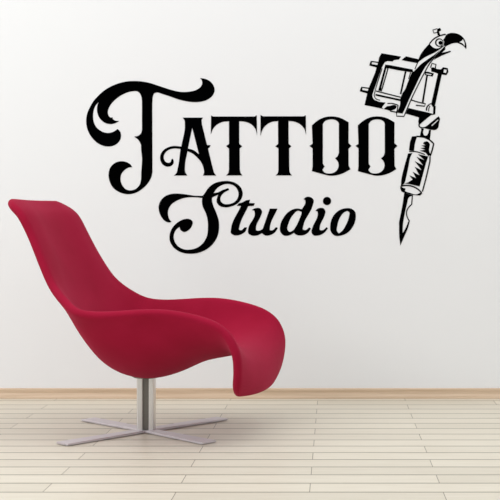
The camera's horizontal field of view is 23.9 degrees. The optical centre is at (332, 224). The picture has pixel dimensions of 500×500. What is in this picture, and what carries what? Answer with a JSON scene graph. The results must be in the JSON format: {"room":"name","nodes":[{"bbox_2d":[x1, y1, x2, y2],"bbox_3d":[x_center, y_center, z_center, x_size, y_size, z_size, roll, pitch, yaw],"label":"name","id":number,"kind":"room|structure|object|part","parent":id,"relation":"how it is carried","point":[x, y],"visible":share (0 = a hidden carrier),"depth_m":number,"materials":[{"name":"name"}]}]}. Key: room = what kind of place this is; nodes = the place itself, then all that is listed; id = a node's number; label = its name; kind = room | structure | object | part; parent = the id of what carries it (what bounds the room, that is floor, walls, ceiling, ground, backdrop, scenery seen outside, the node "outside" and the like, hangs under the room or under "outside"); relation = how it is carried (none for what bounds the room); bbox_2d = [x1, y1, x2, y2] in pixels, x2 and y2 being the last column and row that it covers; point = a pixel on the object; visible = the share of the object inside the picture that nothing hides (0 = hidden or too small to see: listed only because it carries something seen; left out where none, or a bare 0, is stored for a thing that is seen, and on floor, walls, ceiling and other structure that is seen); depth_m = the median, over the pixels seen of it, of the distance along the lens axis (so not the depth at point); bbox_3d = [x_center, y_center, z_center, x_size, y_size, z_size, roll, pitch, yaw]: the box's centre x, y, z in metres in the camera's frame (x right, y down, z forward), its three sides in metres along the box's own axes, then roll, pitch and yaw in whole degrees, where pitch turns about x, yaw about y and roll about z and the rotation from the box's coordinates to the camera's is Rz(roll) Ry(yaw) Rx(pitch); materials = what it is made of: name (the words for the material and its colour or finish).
{"room":"service shop","nodes":[
{"label":"service shop","id":0,"kind":"room"},
{"bbox_2d":[0,0,499,387],"bbox_3d":[0.000,-0.700,5.515,14.000,3.000,0.150,0,0,0],"label":"wall","id":1,"kind":"structure","parent":0,"point":[360,307],"depth_m":5.44,"materials":[{"name":"white paint"}]},
{"bbox_2d":[86,78,214,193],"bbox_3d":[-0.844,-0.411,5.439,0.594,0.537,0.001,0,0,0],"label":"letter","id":2,"kind":"object","parent":1,"relation":"attached to","point":[147,90],"visible":1,"depth_m":5.44,"materials":[{"name":"black plastic"}]},
{"bbox_2d":[160,118,215,175],"bbox_3d":[-0.669,-0.362,5.439,0.259,0.268,0.001,0,0,0],"label":"letter","id":3,"kind":"object","parent":1,"relation":"attached to","point":[195,124],"visible":1,"depth_m":5.44,"materials":[{"name":"black plastic"}]},
{"bbox_2d":[159,181,242,253],"bbox_3d":[-0.611,-0.035,5.439,0.388,0.336,0.001,0,0,0],"label":"letter","id":4,"kind":"object","parent":1,"relation":"attached to","point":[165,203],"visible":1,"depth_m":5.44,"materials":[{"name":"black paint"}]},
{"bbox_2d":[211,115,256,174],"bbox_3d":[-0.458,-0.368,5.439,0.214,0.278,0.001,0,0,0],"label":"letter","id":5,"kind":"object","parent":1,"relation":"attached to","point":[234,147],"visible":1,"depth_m":5.44,"materials":[{"name":"black plastic"}]},
{"bbox_2d":[231,200,254,234],"bbox_3d":[-0.417,-0.034,5.439,0.112,0.166,0.001,0,0,0],"label":"letter","id":6,"kind":"object","parent":1,"relation":"attached to","point":[244,205],"visible":1,"depth_m":5.44,"materials":[{"name":"black paint"}]},
{"bbox_2d":[0,388,499,398],"bbox_3d":[0.000,0.777,5.430,14.000,0.046,0.020,0,0,0],"label":"baseboard","id":7,"kind":"structure","parent":1,"relation":"attached to","point":[5,393],"depth_m":5.43,"materials":[{"name":"brown wood"}]},
{"bbox_2d":[248,208,276,235],"bbox_3d":[-0.324,-0.015,5.439,0.138,0.129,0.001,0,0,0],"label":"letter","id":8,"kind":"object","parent":1,"relation":"attached to","point":[266,231],"visible":1,"depth_m":5.44,"materials":[{"name":"black paint"}]},
{"bbox_2d":[260,115,305,174],"bbox_3d":[-0.230,-0.369,5.439,0.210,0.280,0.001,0,0,0],"label":"letter","id":9,"kind":"object","parent":1,"relation":"attached to","point":[283,146],"visible":1,"depth_m":5.44,"materials":[{"name":"black plastic"}]},
{"bbox_2d":[280,197,313,235],"bbox_3d":[-0.167,-0.040,5.439,0.156,0.181,0.001,0,0,0],"label":"letter","id":10,"kind":"object","parent":1,"relation":"attached to","point":[298,230],"visible":1,"depth_m":5.44,"materials":[{"name":"black plastic"}]},
{"bbox_2d":[311,197,330,235],"bbox_3d":[-0.054,-0.040,5.439,0.091,0.180,0.001,0,0,0],"label":"letter","id":11,"kind":"object","parent":1,"relation":"attached to","point":[316,231],"visible":1,"depth_m":5.44,"materials":[{"name":"black plastic"}]},
{"bbox_2d":[310,116,350,175],"bbox_3d":[-0.012,-0.365,5.439,0.194,0.274,0.001,0,0,0],"label":"letter","id":12,"kind":"object","parent":1,"relation":"attached to","point":[342,158],"visible":1,"depth_m":5.44,"materials":[{"name":"black plastic"}]},
{"bbox_2d":[330,208,355,235],"bbox_3d":[0.046,-0.014,5.439,0.119,0.129,0.001,0,0,0],"label":"letter","id":13,"kind":"object","parent":1,"relation":"attached to","point":[352,216],"visible":1,"depth_m":5.44,"materials":[{"name":"black paint"}]},
{"bbox_2d":[356,116,396,175],"bbox_3d":[0.201,-0.365,5.439,0.194,0.274,0.001,0,0,0],"label":"letter","id":14,"kind":"object","parent":1,"relation":"attached to","point":[388,158],"visible":1,"depth_m":5.44,"materials":[{"name":"black plastic"}]},
{"bbox_2d":[360,28,466,244],"bbox_3d":[0.370,-0.408,5.439,0.493,1.006,0.001,0,0,0],"label":"decal","id":15,"kind":"object","parent":1,"relation":"attached to","point":[450,38],"visible":1,"depth_m":5.44,"materials":[{"name":"black plastic"}]},
{"bbox_3d":[0.310,-0.626,5.439,0.329,0.336,0.001,0,0,0],"label":"frame","id":16,"kind":"part","parent":15,"relation":"part of","materials":[{"name":"black plastic"}]},
{"bbox_3d":[0.491,-0.647,5.439,0.085,0.204,0.001,0,0,0],"label":"binding post","id":17,"kind":"part","parent":15,"relation":"part of","materials":[{"name":"black plastic"}]},
{"bbox_2d":[0,399,499,499],"bbox_3d":[0.000,0.860,0.795,14.000,0.120,9.590,0,0,0],"label":"floor","id":18,"kind":"structure","parent":0,"point":[265,449],"depth_m":4.16,"materials":[{"name":"beige wood"}]},
{"bbox_2d":[8,199,285,445],"bbox_3d":[-0.724,0.350,4.556,0.977,0.899,0.731,0,0,12],"label":"lounge chair","id":19,"kind":"object","parent":18,"relation":"on","point":[145,339],"visible":1,"depth_m":4.44,"materials":[{"name":"fabric"}]},
{"bbox_3d":[-0.861,0.793,4.407,0.070,0.008,0.366,0,0,43],"label":"arm","id":20,"kind":"part","parent":19,"relation":"part of","materials":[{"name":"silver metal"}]},
{"bbox_3d":[-0.870,0.793,4.694,0.366,0.008,0.070,0,0,43],"label":"arm","id":21,"kind":"part","parent":19,"relation":"part of","materials":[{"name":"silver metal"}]},
{"bbox_3d":[-0.580,0.793,4.422,0.348,0.008,0.070,0,0,43],"label":"arm","id":22,"kind":"part","parent":19,"relation":"part of","materials":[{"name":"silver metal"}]},
{"bbox_3d":[-0.581,0.793,4.704,0.070,0.008,0.370,0,0,43],"label":"arm","id":23,"kind":"part","parent":19,"relation":"part of","materials":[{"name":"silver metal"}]}
]}

